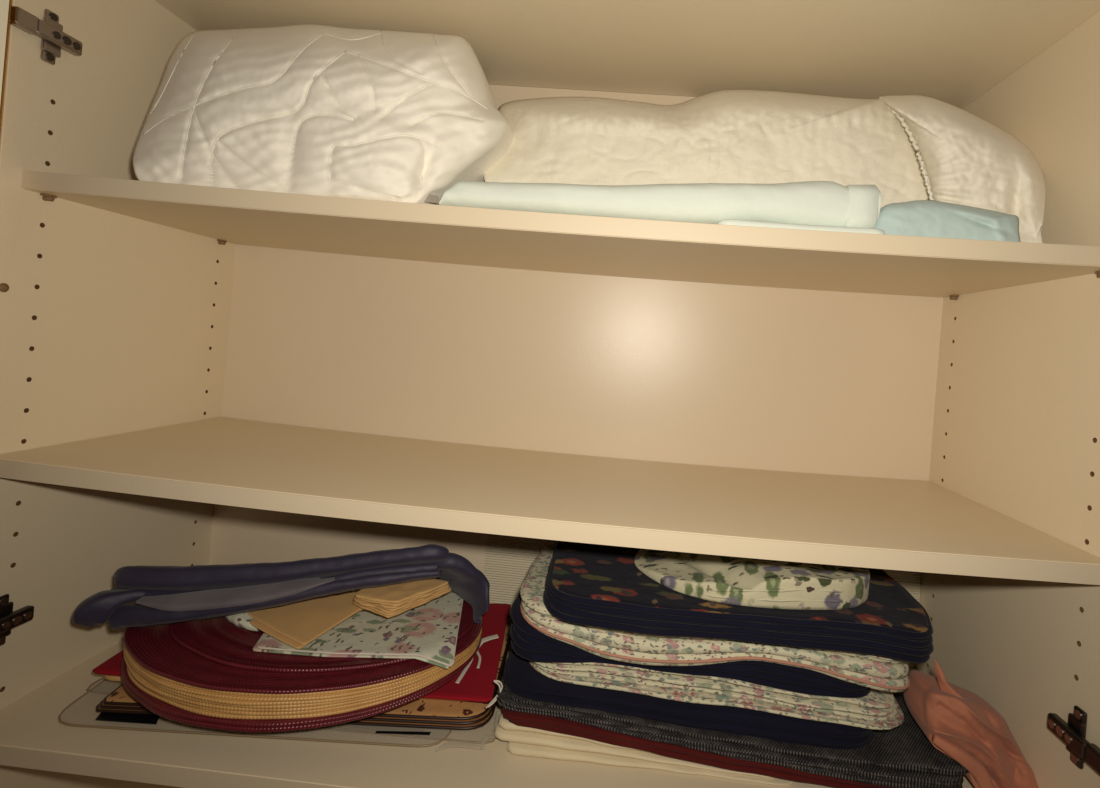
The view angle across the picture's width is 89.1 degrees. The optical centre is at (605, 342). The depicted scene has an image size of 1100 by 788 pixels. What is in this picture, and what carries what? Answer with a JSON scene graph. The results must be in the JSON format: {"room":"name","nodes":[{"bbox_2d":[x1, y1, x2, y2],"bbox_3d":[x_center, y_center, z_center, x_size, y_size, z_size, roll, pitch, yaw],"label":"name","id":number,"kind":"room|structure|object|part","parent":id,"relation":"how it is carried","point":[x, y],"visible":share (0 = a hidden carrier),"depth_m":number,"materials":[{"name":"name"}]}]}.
{"room":"linen closet","nodes":[
{"label":"linen closet","id":0,"kind":"room"},
{"bbox_2d":[489,84,692,96],"bbox_3d":[0.005,-0.386,0.863,3.500,2.440,0.048,5,0,3],"label":"wall","id":1,"kind":"structure","parent":0,"point":[489,84],"depth_m":0.84,"materials":[{"name":"beige paint"}]},
{"bbox_3d":[-0.141,0.848,-0.103,3.500,0.050,1.971,5,0,3],"label":"floor","id":2,"kind":"structure","parent":0,"visible":0},
{"bbox_2d":[0,0,1099,787],"bbox_3d":[-0.240,0.202,0.486,1.411,1.225,0.711,5,0,3],"label":"cabinet","id":3,"kind":"object","parent":2,"relation":"on","point":[191,375],"visible":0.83,"depth_m":0.65,"materials":[{"name":"beige laminate"}]},
{"bbox_3d":[-0.775,0.121,0.346,0.018,1.138,0.499,4,0,45],"label":"door","id":4,"kind":"part","parent":3,"relation":"part of","materials":[{"name":"beige wood"}]},
{"bbox_3d":[-0.607,0.282,0.554,0.010,0.017,0.062,5,0,3],"label":"hinge arm","id":5,"kind":"part","parent":3,"relation":"part of","materials":[{"name":"grey metal"}]},
{"bbox_3d":[-0.558,-0.310,0.556,0.010,0.017,0.062,5,0,3],"label":"hinge arm","id":6,"kind":"part","parent":3,"relation":"part of","materials":[{"name":"silver metal"}]},
{"bbox_3d":[-0.607,0.142,0.695,0.018,1.164,0.328,5,0,3],"label":"panel","id":7,"kind":"part","parent":3,"relation":"part of","materials":[{"name":"beige laminate"}]},
{"bbox_2d":[132,24,513,204],"bbox_3d":[-0.312,-0.267,0.662,0.413,0.242,0.246,5,0,3],"label":"quilt","id":8,"kind":"object","parent":3,"relation":"on","point":[307,109],"visible":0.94,"depth_m":0.56,"materials":[{"name":"white fabric"}]},
{"bbox_2d":[311,707,502,743],"bbox_3d":[-0.319,0.402,0.682,0.404,0.002,0.218,5,0,-2],"label":"placemat","id":9,"kind":"object","parent":3,"relation":"on","point":[318,728],"visible":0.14,"depth_m":0.58,"materials":[{"name":"beige"}]},
{"bbox_2d":[86,676,425,737],"bbox_3d":[-0.372,0.396,0.701,0.391,0.002,0.233,5,0,3],"label":"placemat","id":10,"kind":"object","parent":9,"relation":"on","point":[87,689],"visible":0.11,"depth_m":0.58,"materials":[{"name":"beige"}]},
{"bbox_2d":[58,679,451,746],"bbox_3d":[-0.365,0.394,0.667,0.400,0.002,0.226,5,0,-2],"label":"placemat","id":11,"kind":"object","parent":10,"relation":"on","point":[116,717],"visible":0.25,"depth_m":0.56,"materials":[{"name":"beige"}]},
{"bbox_2d":[96,637,510,729],"bbox_3d":[-0.331,0.394,0.685,0.408,0.003,0.215,5,0,-3],"label":"placemat","id":12,"kind":"object","parent":11,"relation":"on","point":[98,709],"visible":0.16,"depth_m":0.58,"materials":[{"name":"brown wood"}]},
{"bbox_2d":[100,635,510,724],"bbox_3d":[-0.330,0.390,0.686,0.407,0.003,0.213,5,0,-3],"label":"placemat","id":13,"kind":"object","parent":12,"relation":"on","point":[483,717],"visible":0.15,"depth_m":0.59,"materials":[{"name":"brown"}]},
{"bbox_2d":[104,624,510,719],"bbox_3d":[-0.330,0.386,0.687,0.407,0.003,0.212,5,0,-3],"label":"placemat","id":14,"kind":"object","parent":13,"relation":"on","point":[418,708],"visible":0.09,"depth_m":0.60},
{"bbox_2d":[104,675,460,700],"bbox_3d":[-0.352,0.380,0.706,0.406,0.005,0.196,5,0,-2],"label":"mat","id":15,"kind":"object","parent":14,"relation":"on","point":[110,678],"visible":0.02,"depth_m":0.60,"materials":[{"name":"beige fabric"}]},
{"bbox_3d":[-0.355,0.374,0.702,0.419,0.005,0.217,5,0,3],"label":"mat","id":16,"kind":"object","parent":15,"relation":"on","visible":0},
{"bbox_2d":[92,603,510,701],"bbox_3d":[-0.342,0.367,0.699,0.433,0.011,0.207,5,0,-2],"label":"mat","id":17,"kind":"object","parent":16,"relation":"on","point":[477,684],"visible":0.1,"depth_m":0.64,"materials":[{"name":"red fabric"}]},
{"bbox_2d":[122,638,480,727],"bbox_3d":[-0.352,0.355,0.676,0.398,0.011,0.310,5,0,5],"label":"placemat","id":18,"kind":"object","parent":17,"relation":"on","point":[162,706],"visible":0.1,"depth_m":0.54,"materials":[{"name":"red plastic"}]},
{"bbox_2d":[121,634,481,731],"bbox_3d":[-0.352,0.359,0.675,0.397,0.013,0.309,5,0,6],"label":"placemat","id":19,"kind":"object","parent":18,"relation":"on","point":[150,708],"visible":0.12,"depth_m":0.53,"materials":[{"name":"red plastic"}]},
{"bbox_2d":[127,640,479,718],"bbox_3d":[-0.351,0.353,0.678,0.393,0.010,0.308,5,0,-4],"label":"placemat","id":20,"kind":"object","parent":19,"relation":"on","point":[181,706],"visible":0.1,"depth_m":0.54,"materials":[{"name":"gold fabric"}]},
{"bbox_2d":[148,633,481,715],"bbox_3d":[-0.351,0.351,0.679,0.392,0.011,0.307,5,0,9],"label":"placemat","id":21,"kind":"object","parent":20,"relation":"on","point":[249,713],"visible":0.16,"depth_m":0.54,"materials":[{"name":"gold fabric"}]},
{"bbox_2d":[123,649,462,711],"bbox_3d":[-0.353,0.348,0.677,0.393,0.011,0.306,5,0,7],"label":"placemat","id":22,"kind":"object","parent":21,"relation":"on","point":[138,678],"visible":0.14,"depth_m":0.54,"materials":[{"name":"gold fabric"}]},
{"bbox_2d":[139,632,481,708],"bbox_3d":[-0.350,0.346,0.677,0.394,0.012,0.307,5,0,3],"label":"placemat","id":23,"kind":"object","parent":22,"relation":"on","point":[154,685],"visible":0.15,"depth_m":0.53,"materials":[{"name":"beige fabric"}]},
{"bbox_2d":[124,644,472,700],"bbox_3d":[-0.351,0.341,0.676,0.394,0.015,0.307,5,0,6],"label":"placemat","id":24,"kind":"object","parent":23,"relation":"on","point":[151,677],"visible":0.17,"depth_m":0.53,"materials":[{"name":"beige fabric"}]},
{"bbox_2d":[123,620,482,693],"bbox_3d":[-0.350,0.335,0.676,0.395,0.020,0.313,5,0,14],"label":"placemat","id":25,"kind":"object","parent":24,"relation":"on","point":[153,648],"visible":0.26,"depth_m":0.55,"materials":[{"name":"red fabric"}]},
{"bbox_2d":[72,544,489,629],"bbox_3d":[-0.357,0.284,0.658,0.430,0.112,0.096,5,0,-16],"label":"tablecloth","id":26,"kind":"object","parent":25,"relation":"on","point":[162,595],"visible":1,"depth_m":0.62,"materials":[{"name":"blue fabric"}]},
{"bbox_2d":[128,635,478,696],"bbox_3d":[-0.350,0.338,0.677,0.396,0.017,0.307,5,0,3],"label":"placemat","id":27,"kind":"object","parent":25,"relation":"on","point":[149,672],"visible":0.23,"depth_m":0.53,"materials":[{"name":"beige fabric"}]},
{"bbox_2d":[168,589,474,672],"bbox_3d":[-0.337,0.332,0.690,0.355,0.018,0.277,5,0,-2],"label":"placemat","id":28,"kind":"object","parent":25,"relation":"on","point":[218,640],"visible":0.23,"depth_m":0.58,"materials":[{"name":"red fabric"}]},
{"bbox_2d":[225,612,259,630],"bbox_3d":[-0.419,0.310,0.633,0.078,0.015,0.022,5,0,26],"label":"floral napkin","id":29,"kind":"object","parent":28,"relation":"on","point":[241,620],"visible":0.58,"depth_m":0.62,"materials":[{"name":"paper"}]},
{"bbox_2d":[257,590,462,666],"bbox_3d":[-0.283,0.331,0.673,0.210,0.014,0.198,5,0,-10],"label":"floral napkin","id":30,"kind":"object","parent":25,"relation":"on","point":[429,630],"visible":0.69,"depth_m":0.62,"materials":[{"name":"paper"}]},
{"bbox_2d":[249,609,362,648],"bbox_3d":[-0.339,0.314,0.666,0.107,0.008,0.149,5,0,23],"label":"napkin","id":31,"kind":"object","parent":30,"relation":"on","point":[255,623],"visible":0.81,"depth_m":0.60,"materials":[{"name":"paper"}]},
{"bbox_2d":[247,589,361,644],"bbox_3d":[-0.334,0.312,0.668,0.105,0.008,0.146,5,0,23],"label":"napkin","id":32,"kind":"object","parent":31,"relation":"on","point":[302,622],"visible":0.83,"depth_m":0.63,"materials":[{"name":"fabric"}]},
{"bbox_2d":[253,633,448,668],"bbox_3d":[-0.286,0.332,0.671,0.210,0.013,0.197,5,0,-10],"label":"floral napkin","id":33,"kind":"object","parent":30,"relation":"on","point":[255,648],"visible":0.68,"depth_m":0.58,"materials":[{"name":"fabric"}]},
{"bbox_2d":[353,594,443,617],"bbox_3d":[-0.260,0.311,0.699,0.103,0.006,0.112,5,0,34],"label":"napkin","id":34,"kind":"object","parent":30,"relation":"on","point":[422,603],"visible":0.2,"depth_m":0.65,"materials":[{"name":"fabric"}]},
{"bbox_2d":[353,587,450,615],"bbox_3d":[-0.259,0.307,0.694,0.101,0.006,0.108,5,0,35],"label":"napkin","id":35,"kind":"object","parent":34,"relation":"on","point":[445,592],"visible":0.19,"depth_m":0.65,"materials":[{"name":"fabric"}]},
{"bbox_2d":[355,578,449,612],"bbox_3d":[-0.258,0.304,0.687,0.095,0.006,0.102,5,0,33],"label":"napkin","id":36,"kind":"object","parent":35,"relation":"on","point":[419,600],"visible":0.16,"depth_m":0.64,"materials":[{"name":"fabric"}]},
{"bbox_2d":[354,587,448,610],"bbox_3d":[-0.256,0.301,0.680,0.089,0.005,0.099,5,0,33],"label":"napkin","id":37,"kind":"object","parent":36,"relation":"on","point":[410,603],"visible":0.15,"depth_m":0.64,"materials":[{"name":"fabric"}]},
{"bbox_2d":[354,584,449,608],"bbox_3d":[-0.248,0.298,0.674,0.090,0.005,0.090,5,0,21],"label":"napkin","id":38,"kind":"object","parent":37,"relation":"on","point":[434,591],"visible":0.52,"depth_m":0.64,"materials":[{"name":"fabric"}]},
{"bbox_2d":[357,578,447,606],"bbox_3d":[-0.241,0.295,0.666,0.093,0.005,0.085,5,0,3],"label":"napkin","id":39,"kind":"object","parent":38,"relation":"on","point":[420,595],"visible":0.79,"depth_m":0.63,"materials":[{"name":"fabric"}]},
{"bbox_2d":[355,578,448,602],"bbox_3d":[-0.240,0.291,0.661,0.092,0.005,0.074,5,0,3],"label":"napkin","id":40,"kind":"object","parent":39,"relation":"on","point":[394,593],"visible":0.84,"depth_m":0.65,"materials":[{"name":"fabric"}]},
{"bbox_2d":[126,628,481,705],"bbox_3d":[-0.350,0.344,0.674,0.393,0.014,0.308,5,0,9],"label":"placemat","id":41,"kind":"object","parent":24,"relation":"on","point":[205,698],"visible":0.16,"depth_m":0.53,"materials":[{"name":"beige fabric"}]},
{"bbox_2d":[455,634,498,683],"bbox_3d":[-0.152,0.374,0.663,0.030,0.009,0.094,5,0,3],"label":"ribbon","id":42,"kind":"object","parent":17,"relation":"on","point":[491,637],"visible":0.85,"depth_m":0.66,"materials":[{"name":"white fabric"}]},
{"bbox_2d":[0,624,974,787],"bbox_3d":[-0.091,0.431,0.665,1.058,0.018,0.320,5,0,3],"label":"shelf","id":43,"kind":"object","parent":3,"relation":"attached to","point":[32,736],"depth_m":0.55,"materials":[{"name":"beige laminate"}]},
{"bbox_2d":[0,417,1099,584],"bbox_3d":[-0.070,0.168,0.670,1.057,0.027,0.310,5,0,3],"label":"shelf","id":44,"kind":"object","parent":3,"relation":"attached to","point":[579,491],"depth_m":0.59,"materials":[{"name":"beige laminate"}]},
{"bbox_2d":[24,170,1099,296],"bbox_3d":[-0.046,-0.116,0.677,1.057,0.024,0.298,5,0,3],"label":"shelf","id":45,"kind":"object","parent":3,"relation":"attached to","point":[671,255],"depth_m":0.59,"materials":[{"name":"beige laminate"}]},
{"bbox_3d":[-0.064,0.186,0.829,1.058,1.128,0.008,5,0,3],"label":"panel","id":46,"kind":"part","parent":3,"relation":"part of","materials":[{"name":"laminate"}]},
{"bbox_3d":[-0.025,-0.386,0.668,1.058,0.018,0.320,5,0,3],"label":"panel","id":47,"kind":"part","parent":3,"relation":"part of","materials":[{"name":"beige laminate"}]},
{"bbox_2d":[507,742,793,785],"bbox_3d":[0.064,0.429,0.677,0.322,0.008,0.240,5,0,3],"label":"folded napkin","id":48,"kind":"object","parent":3,"relation":"on","point":[520,749],"visible":0.12,"depth_m":0.56,"materials":[{"name":"beige fabric"}]},
{"bbox_2d":[495,723,773,777],"bbox_3d":[0.049,0.423,0.680,0.321,0.015,0.236,5,0,3],"label":"folded napkin","id":49,"kind":"object","parent":48,"relation":"on","point":[524,737],"visible":0.09,"depth_m":0.57,"materials":[{"name":"beige fabric"}]},
{"bbox_2d":[499,713,654,753],"bbox_3d":[0.053,0.418,0.682,0.323,0.022,0.232,5,0,3],"label":"folded napkin","id":50,"kind":"object","parent":49,"relation":"on","point":[504,723],"visible":0.09,"depth_m":0.57,"materials":[{"name":"beige fabric"}]},
{"bbox_2d":[509,720,877,787],"bbox_3d":[0.126,0.420,0.672,0.450,0.028,0.240,5,0,3],"label":"mat","id":51,"kind":"object","parent":50,"relation":"on","point":[762,771],"visible":0.1,"depth_m":0.56,"materials":[{"name":"red fabric"}]},
{"bbox_2d":[502,708,890,787],"bbox_3d":[0.119,0.414,0.674,0.448,0.029,0.238,5,0,3],"label":"mat","id":52,"kind":"object","parent":51,"relation":"on","point":[508,714],"visible":0.1,"depth_m":0.56,"materials":[{"name":"red fabric"}]},
{"bbox_2d":[496,697,962,787],"bbox_3d":[0.127,0.410,0.669,0.486,0.028,0.245,5,0,3],"label":"woven placemat","id":53,"kind":"object","parent":52,"relation":"on","point":[818,771],"visible":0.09,"depth_m":0.56,"materials":[{"name":"red fabric"}]},
{"bbox_2d":[497,674,963,787],"bbox_3d":[0.124,0.404,0.669,0.477,0.024,0.240,5,0,3],"label":"woven placemat","id":54,"kind":"object","parent":53,"relation":"on","point":[928,779],"visible":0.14,"depth_m":0.56,"materials":[{"name":"grey fabric"}]},
{"bbox_2d":[485,680,502,708],"bbox_3d":[-0.119,0.375,0.593,0.017,0.028,0.008,5,0,-23],"label":"loop","id":55,"kind":"object","parent":54,"relation":"hanging from","point":[493,701],"visible":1,"depth_m":0.59,"materials":[{"name":"white fabric"}]},
{"bbox_2d":[504,683,968,775],"bbox_3d":[0.134,0.400,0.674,0.486,0.021,0.243,5,0,3],"label":"woven placemat","id":56,"kind":"object","parent":54,"relation":"on","point":[905,747],"visible":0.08,"depth_m":0.56,"materials":[{"name":"black fabric"}]},
{"bbox_2d":[504,667,871,745],"bbox_3d":[0.092,0.386,0.676,0.408,0.017,0.226,5,0,3],"label":"placemat","id":57,"kind":"object","parent":56,"relation":"on","point":[754,729],"visible":0.14,"depth_m":0.57,"materials":[{"name":"blue fabric"}]},
{"bbox_2d":[505,649,870,737],"bbox_3d":[0.093,0.381,0.680,0.408,0.015,0.226,5,0,3],"label":"placemat","id":58,"kind":"object","parent":57,"relation":"on","point":[763,724],"visible":0.16,"depth_m":0.57,"materials":[{"name":"blue fabric"}]},
{"bbox_2d":[508,651,872,733],"bbox_3d":[0.097,0.377,0.678,0.407,0.013,0.226,5,0,3],"label":"placemat","id":59,"kind":"object","parent":58,"relation":"on","point":[521,672],"visible":0.12,"depth_m":0.57,"materials":[{"name":"blue fabric"}]},
{"bbox_2d":[528,660,539,672],"bbox_3d":[0.118,0.376,0.682,0.415,0.012,0.224,5,0,3],"label":"placemat","id":60,"kind":"object","parent":59,"relation":"on","point":[530,662],"visible":0.06,"depth_m":0.61,"materials":[{"name":"fabric"}]},
{"bbox_2d":[533,662,894,729],"bbox_3d":[0.124,0.374,0.674,0.413,0.012,0.224,5,0,3],"label":"placemat","id":61,"kind":"object","parent":60,"relation":"on","point":[688,699],"visible":0.1,"depth_m":0.57,"materials":[{"name":"white fabric"}]},
{"bbox_2d":[540,668,903,727],"bbox_3d":[0.127,0.371,0.674,0.412,0.013,0.223,5,0,3],"label":"placemat","id":62,"kind":"object","parent":61,"relation":"on","point":[897,720],"visible":0.14,"depth_m":0.57,"materials":[{"name":"white fabric"}]},
{"bbox_2d":[549,662,893,707],"bbox_3d":[0.118,0.353,0.675,0.413,0.018,0.220,5,0,3],"label":"placemat","id":63,"kind":"object","parent":62,"relation":"on","point":[875,698],"visible":0.1,"depth_m":0.57,"materials":[{"name":"fabric"}]},
{"bbox_2d":[511,639,870,697],"bbox_3d":[0.095,0.346,0.681,0.398,0.016,0.227,5,0,3],"label":"placemat","id":64,"kind":"object","parent":63,"relation":"on","point":[538,657],"visible":0.11,"depth_m":0.57,"materials":[{"name":"blue fabric"}]},
{"bbox_2d":[510,621,862,691],"bbox_3d":[0.093,0.339,0.683,0.399,0.016,0.228,5,0,3],"label":"placemat","id":65,"kind":"object","parent":64,"relation":"on","point":[517,641],"visible":0.09,"depth_m":0.57,"materials":[{"name":"blue fabric"}]},
{"bbox_2d":[513,623,867,689],"bbox_3d":[0.097,0.333,0.679,0.399,0.021,0.228,5,0,3],"label":"placemat","id":66,"kind":"object","parent":65,"relation":"on","point":[523,636],"visible":0.05,"depth_m":0.57,"materials":[{"name":"blue fabric"}]},
{"bbox_2d":[521,600,908,678],"bbox_3d":[0.118,0.312,0.674,0.424,0.030,0.237,5,0,3],"label":"placemat","id":67,"kind":"object","parent":65,"relation":"on","point":[656,645],"visible":0.09,"depth_m":0.56,"materials":[{"name":"white fabric"}]},
{"bbox_2d":[520,540,904,663],"bbox_3d":[0.120,0.302,0.676,0.428,0.025,0.238,5,0,3],"label":"placemat","id":68,"kind":"object","parent":67,"relation":"on","point":[532,589],"visible":0.11,"depth_m":0.60,"materials":[{"name":"white fabric"}]},
{"bbox_2d":[543,591,929,663],"bbox_3d":[0.141,0.295,0.666,0.419,0.020,0.260,5,0,3],"label":"placemat","id":69,"kind":"object","parent":68,"relation":"on","point":[557,613],"visible":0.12,"depth_m":0.54,"materials":[{"name":"blue fabric"}]},
{"bbox_2d":[545,587,933,656],"bbox_3d":[0.144,0.287,0.664,0.417,0.018,0.257,5,0,3],"label":"placemat","id":70,"kind":"object","parent":69,"relation":"on","point":[808,637],"visible":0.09,"depth_m":0.54,"materials":[{"name":"blue fabric"}]},
{"bbox_2d":[546,580,932,647],"bbox_3d":[0.144,0.279,0.666,0.419,0.016,0.259,5,0,3],"label":"placemat","id":71,"kind":"object","parent":70,"relation":"on","point":[915,643],"visible":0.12,"depth_m":0.54,"materials":[{"name":"blue fabric"}]},
{"bbox_2d":[547,541,932,639],"bbox_3d":[0.145,0.271,0.664,0.419,0.014,0.259,5,0,3],"label":"placemat","id":72,"kind":"object","parent":71,"relation":"on","point":[608,576],"visible":0.3,"depth_m":0.57,"materials":[{"name":"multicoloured fabric"}]},
{"bbox_2d":[634,549,869,609],"bbox_3d":[0.166,0.250,0.662,0.265,0.038,0.223,5,0,3],"label":"tablecloth","id":73,"kind":"object","parent":72,"relation":"on","point":[750,582],"visible":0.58,"depth_m":0.57,"materials":[{"name":"multicoloured fabric"}]},
{"bbox_2d":[520,599,910,692],"bbox_3d":[0.118,0.323,0.676,0.429,0.036,0.238,5,0,3],"label":"placemat","id":74,"kind":"object","parent":67,"relation":"on","point":[634,657],"visible":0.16,"depth_m":0.56,"materials":[{"name":"white fabric"}]},
{"bbox_2d":[510,593,852,683],"bbox_3d":[0.094,0.324,0.680,0.400,0.028,0.227,5,0,3],"label":"placemat","id":75,"kind":"object","parent":74,"relation":"on","point":[517,617],"visible":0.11,"depth_m":0.58,"materials":[{"name":"blue fabric"}]},
{"bbox_2d":[655,672,892,707],"bbox_3d":[0.122,0.357,0.681,0.413,0.017,0.224,5,0,3],"label":"placemat","id":76,"kind":"object","parent":63,"relation":"on","point":[655,672],"visible":0.08,"depth_m":0.57,"materials":[{"name":"white fabric"}]},
{"bbox_2d":[534,661,893,715],"bbox_3d":[0.120,0.360,0.674,0.414,0.016,0.224,5,0,3],"label":"placemat","id":77,"kind":"object","parent":76,"relation":"on","point":[673,679],"visible":0.1,"depth_m":0.57,"materials":[{"name":"white fabric"}]},
{"bbox_3d":[0.119,0.364,0.681,0.415,0.015,0.225,5,0,3],"label":"placemat","id":78,"kind":"object","parent":77,"relation":"on","visible":0},
{"bbox_2d":[533,661,896,720],"bbox_3d":[0.121,0.367,0.677,0.413,0.014,0.224,5,0,3],"label":"placemat","id":79,"kind":"object","parent":78,"relation":"on","point":[639,681],"visible":0.07,"depth_m":0.58,"materials":[{"name":"white fabric"}]},
{"bbox_2d":[624,714,873,749],"bbox_3d":[0.096,0.392,0.680,0.407,0.020,0.225,5,0,3],"label":"placemat","id":80,"kind":"object","parent":57,"relation":"on","point":[713,729],"visible":0.16,"depth_m":0.57,"materials":[{"name":"blue fabric"}]},
{"bbox_2d":[439,181,884,234],"bbox_3d":[0.058,-0.146,0.580,0.447,0.060,0.082,5,0,3],"label":"sheet","id":81,"kind":"object","parent":3,"relation":"on","point":[805,205],"visible":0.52,"depth_m":0.55,"materials":[{"name":"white fabric"}]},
{"bbox_2d":[484,89,1045,242],"bbox_3d":[0.172,-0.226,0.680,0.654,0.233,0.252,5,0,3],"label":"folded blanket","id":82,"kind":"object","parent":3,"relation":"on","point":[910,147],"visible":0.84,"depth_m":0.62,"materials":[{"name":"beige fabric"}]},
{"bbox_2d":[875,200,1019,241],"bbox_3d":[0.336,-0.119,0.554,0.145,0.048,0.036,5,0,3],"label":"folded cloth","id":83,"kind":"object","parent":3,"relation":"on","point":[921,218],"visible":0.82,"depth_m":0.54,"materials":[{"name":"teal fabric"}]},
{"bbox_2d":[903,658,1038,787],"bbox_3d":[0.385,0.396,0.583,0.119,0.116,0.097,5,0,3],"label":"crumpled cloth","id":84,"kind":"object","parent":3,"relation":"in","point":[957,722],"visible":1,"depth_m":0.56,"materials":[{"name":"fabric"}]},
{"bbox_3d":[0.465,0.229,0.644,0.018,1.164,0.328,5,0,3],"label":"panel","id":85,"kind":"part","parent":3,"relation":"part of","materials":[{"name":"beige laminate"}]},
{"bbox_3d":[0.429,0.363,0.505,0.010,0.017,0.062,5,0,3],"label":"hinge arm","id":86,"kind":"part","parent":3,"relation":"part of","materials":[{"name":"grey metal"}]}
]}

